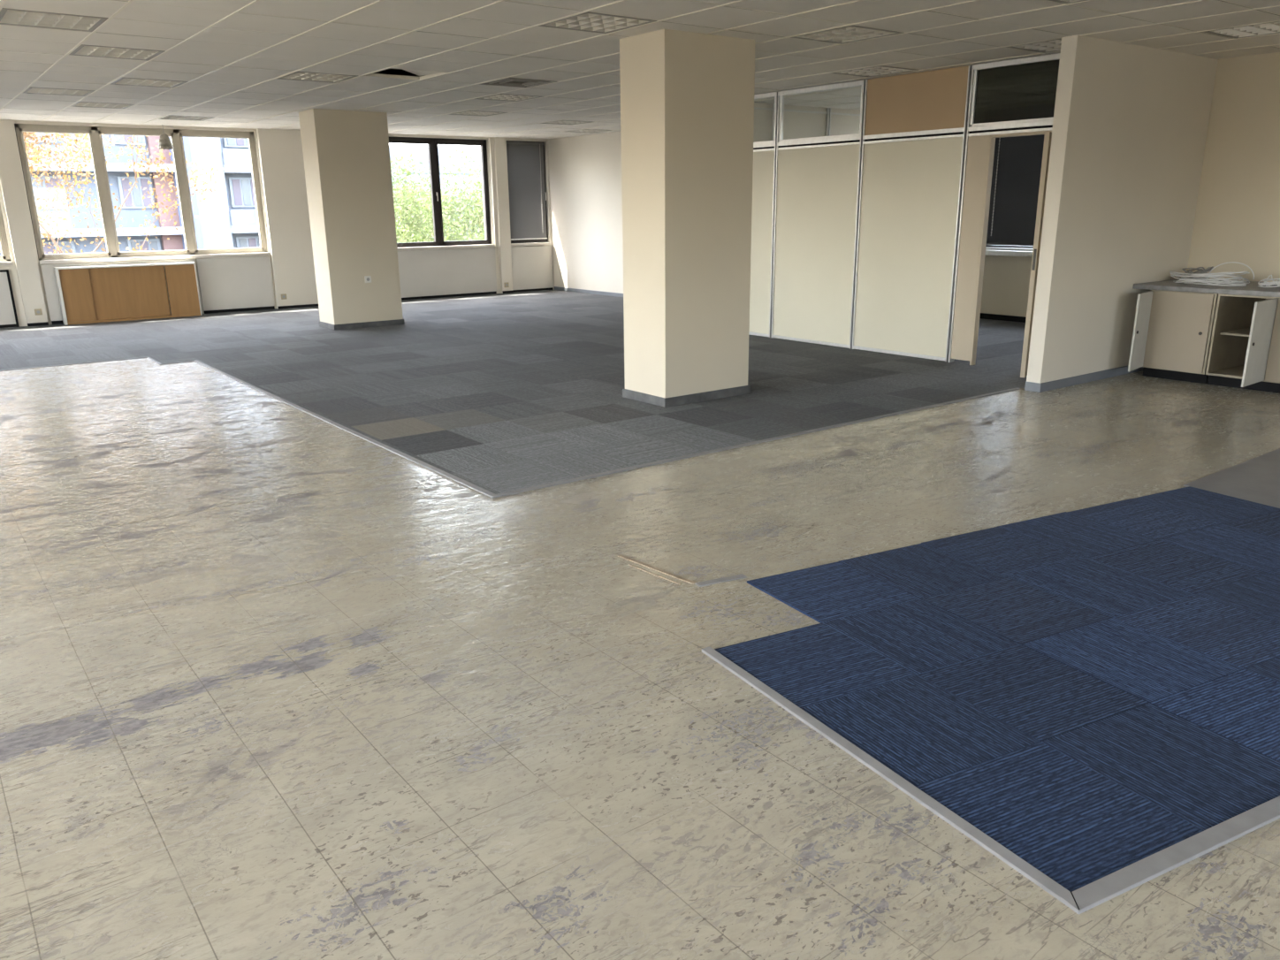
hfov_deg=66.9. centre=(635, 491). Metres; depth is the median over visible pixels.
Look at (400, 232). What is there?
tree
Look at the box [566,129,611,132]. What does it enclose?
ceiling light
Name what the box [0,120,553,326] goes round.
wall
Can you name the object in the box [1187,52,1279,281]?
wall
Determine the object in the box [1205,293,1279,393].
base cabinet
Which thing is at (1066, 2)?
ceiling light
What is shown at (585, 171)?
wall
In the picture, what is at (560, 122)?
ceiling light
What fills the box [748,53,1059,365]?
wall partition
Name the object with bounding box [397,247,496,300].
radiator cover
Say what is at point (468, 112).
ceiling light
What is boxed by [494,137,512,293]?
trim
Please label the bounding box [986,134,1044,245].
blind
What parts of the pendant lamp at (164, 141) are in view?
lamp shade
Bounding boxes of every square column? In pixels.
[298,108,404,329]
[619,29,755,407]
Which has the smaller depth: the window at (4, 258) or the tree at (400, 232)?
the window at (4, 258)
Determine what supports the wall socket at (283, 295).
attached to the wall at (12, 270)
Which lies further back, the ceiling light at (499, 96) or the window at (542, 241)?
the window at (542, 241)
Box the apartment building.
[0,132,260,255]
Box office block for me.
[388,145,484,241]
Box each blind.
[506,141,547,240]
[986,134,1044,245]
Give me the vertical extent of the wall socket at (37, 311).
0.090 m
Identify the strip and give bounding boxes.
[617,554,695,584]
[628,563,681,584]
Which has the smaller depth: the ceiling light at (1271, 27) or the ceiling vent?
the ceiling light at (1271, 27)
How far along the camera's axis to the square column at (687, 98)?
7.58 m
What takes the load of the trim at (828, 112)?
attached to the wall at (796, 125)
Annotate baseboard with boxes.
[27,290,513,326]
[554,286,623,297]
[979,312,1026,322]
[1024,365,1143,392]
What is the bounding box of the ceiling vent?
[480,77,556,87]
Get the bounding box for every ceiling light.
[0,7,108,31]
[22,86,95,96]
[68,44,164,60]
[71,101,134,108]
[110,77,188,88]
[158,114,214,121]
[277,71,358,83]
[449,110,507,116]
[475,93,543,101]
[538,11,657,33]
[540,120,592,124]
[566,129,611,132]
[790,24,903,44]
[831,65,919,76]
[1005,38,1061,53]
[1048,0,1088,4]
[1203,21,1279,38]
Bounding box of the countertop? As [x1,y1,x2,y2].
[1132,261,1279,297]
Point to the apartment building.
(228, 219)
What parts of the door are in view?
lock plate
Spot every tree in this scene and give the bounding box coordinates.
[0,131,227,253]
[390,145,485,243]
[391,163,485,243]
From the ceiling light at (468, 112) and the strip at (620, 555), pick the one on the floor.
the strip at (620, 555)
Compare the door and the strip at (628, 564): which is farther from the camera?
the door
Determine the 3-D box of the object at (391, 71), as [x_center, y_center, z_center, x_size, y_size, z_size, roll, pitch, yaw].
[-0.325,-3.664,6.519,16.900,0.100,21.800,-13,20,-35]
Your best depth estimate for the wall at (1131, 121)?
8.29 m
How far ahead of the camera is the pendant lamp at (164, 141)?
14.18 m
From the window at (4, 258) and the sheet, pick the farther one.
the window at (4, 258)
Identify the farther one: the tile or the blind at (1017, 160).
the blind at (1017, 160)
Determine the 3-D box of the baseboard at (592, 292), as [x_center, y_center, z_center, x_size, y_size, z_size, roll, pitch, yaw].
[0.455,-3.238,16.327,0.012,0.070,6.800,-13,20,-35]
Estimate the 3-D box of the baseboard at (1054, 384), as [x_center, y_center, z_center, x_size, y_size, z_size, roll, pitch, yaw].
[4.334,-1.109,8.941,2.392,0.075,0.142,-13,20,-35]
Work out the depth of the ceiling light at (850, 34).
7.36 m
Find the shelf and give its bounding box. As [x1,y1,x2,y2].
[1220,327,1250,336]
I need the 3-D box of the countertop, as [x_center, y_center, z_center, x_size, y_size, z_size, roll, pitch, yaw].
[5.667,-1.767,8.058,1.015,0.238,2.545,-13,20,-35]
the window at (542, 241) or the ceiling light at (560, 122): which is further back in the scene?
the window at (542, 241)
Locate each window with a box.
[0,205,12,265]
[14,123,270,264]
[388,137,495,250]
[506,140,551,246]
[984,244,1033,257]
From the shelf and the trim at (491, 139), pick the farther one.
the trim at (491, 139)
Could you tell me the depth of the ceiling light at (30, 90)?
10.24 m
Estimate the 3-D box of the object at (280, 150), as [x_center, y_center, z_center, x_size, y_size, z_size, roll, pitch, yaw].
[-5.526,-4.402,15.726,0.890,2.775,0.080,-13,20,-35]
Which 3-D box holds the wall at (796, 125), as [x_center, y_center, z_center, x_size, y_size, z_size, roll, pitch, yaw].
[2.553,-3.903,13.276,3.840,3.025,0.120,-13,20,-35]
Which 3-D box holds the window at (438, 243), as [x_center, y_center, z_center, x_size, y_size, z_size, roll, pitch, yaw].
[-3.945,-5.180,16.854,3.170,1.875,0.215,-13,20,-35]
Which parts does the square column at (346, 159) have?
skirting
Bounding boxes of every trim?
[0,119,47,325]
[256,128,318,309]
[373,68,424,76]
[488,137,499,246]
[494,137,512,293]
[695,573,746,586]
[754,103,860,140]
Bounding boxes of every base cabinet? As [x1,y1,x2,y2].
[1127,289,1218,383]
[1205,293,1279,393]
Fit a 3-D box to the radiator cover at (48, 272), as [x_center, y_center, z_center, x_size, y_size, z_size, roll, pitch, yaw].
[-7.638,-3.013,14.491,2.068,0.842,0.033,-13,20,-35]
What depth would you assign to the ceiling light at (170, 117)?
13.27 m
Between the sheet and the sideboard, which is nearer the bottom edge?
the sheet
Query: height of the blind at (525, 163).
1.745 m
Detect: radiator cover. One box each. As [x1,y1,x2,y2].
[0,269,19,327]
[39,259,201,324]
[195,256,274,313]
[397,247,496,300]
[510,244,553,292]
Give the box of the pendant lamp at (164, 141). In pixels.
[158,126,174,149]
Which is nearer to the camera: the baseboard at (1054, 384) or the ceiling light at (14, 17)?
the ceiling light at (14, 17)
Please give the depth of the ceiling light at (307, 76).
9.36 m
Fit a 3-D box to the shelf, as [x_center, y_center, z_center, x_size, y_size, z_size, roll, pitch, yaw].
[5.526,-1.403,8.476,0.840,0.017,0.417,-13,20,-35]
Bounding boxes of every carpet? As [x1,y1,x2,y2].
[0,289,1027,498]
[701,486,1279,914]
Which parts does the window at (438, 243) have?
sash, sill, sash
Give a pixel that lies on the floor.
(277, 681)
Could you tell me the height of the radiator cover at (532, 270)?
0.842 m
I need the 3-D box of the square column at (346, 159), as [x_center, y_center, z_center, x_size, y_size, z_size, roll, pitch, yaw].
[-3.824,-3.696,13.075,1.004,2.868,0.574,-13,20,-35]
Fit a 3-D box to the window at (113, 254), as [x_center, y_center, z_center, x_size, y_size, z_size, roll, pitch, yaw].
[-7.247,-4.439,14.470,3.250,1.875,0.215,-13,20,-35]
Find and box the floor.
[0,358,1279,959]
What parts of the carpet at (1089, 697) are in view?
edge trim, edge trim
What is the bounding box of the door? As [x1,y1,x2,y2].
[1020,131,1051,377]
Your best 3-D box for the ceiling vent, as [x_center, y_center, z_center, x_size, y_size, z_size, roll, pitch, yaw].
[-1.205,-4.213,9.889,0.590,0.072,0.608,-13,20,-35]
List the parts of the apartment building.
pane, pane, pane, pane, pane, pane, pane, pane, pane, pane, pane, pane, pane, pane, brick panel, brick panel, brick panel, pane, pane, pane, pane, pane, pane, pane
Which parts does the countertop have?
cable coil, cable coil, cable coil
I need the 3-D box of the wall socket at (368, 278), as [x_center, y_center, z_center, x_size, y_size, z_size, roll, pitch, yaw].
[-3.621,-2.876,13.101,0.090,0.090,0.014,-13,20,-35]
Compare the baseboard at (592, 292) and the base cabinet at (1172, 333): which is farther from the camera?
the baseboard at (592, 292)
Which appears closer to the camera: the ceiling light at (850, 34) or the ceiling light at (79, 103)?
the ceiling light at (850, 34)
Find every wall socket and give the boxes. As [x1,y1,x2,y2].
[34,308,42,315]
[281,293,286,299]
[364,275,371,282]
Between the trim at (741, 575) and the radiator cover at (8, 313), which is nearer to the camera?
the trim at (741, 575)
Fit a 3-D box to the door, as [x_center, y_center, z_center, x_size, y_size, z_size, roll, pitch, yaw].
[3.553,-2.081,8.600,0.096,2.070,0.479,9,19,29]
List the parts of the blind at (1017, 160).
bead cord, rail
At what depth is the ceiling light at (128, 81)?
9.62 m
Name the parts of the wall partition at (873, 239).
rail, panel, rail, rail, rail, post, rail, panel, rail, rail, rail, post, rail, panel, rail, rail, tan panel, post, panel, door frame, rail, rail, rail, glass pane, door frame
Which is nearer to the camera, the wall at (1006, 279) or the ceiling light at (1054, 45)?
the ceiling light at (1054, 45)
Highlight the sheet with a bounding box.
[1183,448,1279,508]
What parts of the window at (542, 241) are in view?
sill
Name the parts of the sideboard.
sliding door, sliding door, rail, sliding door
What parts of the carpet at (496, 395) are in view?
edge trim, edge trim, edge trim, edge trim, edge trim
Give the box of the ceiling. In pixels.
[0,0,1279,139]
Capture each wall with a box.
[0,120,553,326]
[548,131,623,293]
[753,102,860,142]
[980,255,1032,317]
[1026,34,1218,383]
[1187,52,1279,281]
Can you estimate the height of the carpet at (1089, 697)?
0.013 m
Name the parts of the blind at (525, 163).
head rail, rail, bead cord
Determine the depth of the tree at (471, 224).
48.48 m
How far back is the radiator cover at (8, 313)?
13.62 m
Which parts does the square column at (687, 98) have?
skirting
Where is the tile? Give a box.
[402,68,439,76]
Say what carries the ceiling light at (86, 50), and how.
attached to the ceiling
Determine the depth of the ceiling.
7.74 m
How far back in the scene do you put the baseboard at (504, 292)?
15.94 m
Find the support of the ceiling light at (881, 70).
attached to the ceiling
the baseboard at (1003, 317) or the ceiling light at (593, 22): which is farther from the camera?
the baseboard at (1003, 317)
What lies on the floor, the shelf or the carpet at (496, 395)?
the carpet at (496, 395)
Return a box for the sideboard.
[53,261,202,325]
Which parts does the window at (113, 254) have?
sash, sash, sill, sash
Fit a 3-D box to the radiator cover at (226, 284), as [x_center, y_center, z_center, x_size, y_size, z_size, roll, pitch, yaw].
[-6.350,-3.302,15.420,1.118,0.842,0.033,-13,20,-35]
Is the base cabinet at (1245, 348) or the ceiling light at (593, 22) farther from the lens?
the base cabinet at (1245, 348)
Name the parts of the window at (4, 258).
sash, sill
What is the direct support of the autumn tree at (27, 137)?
on the ground

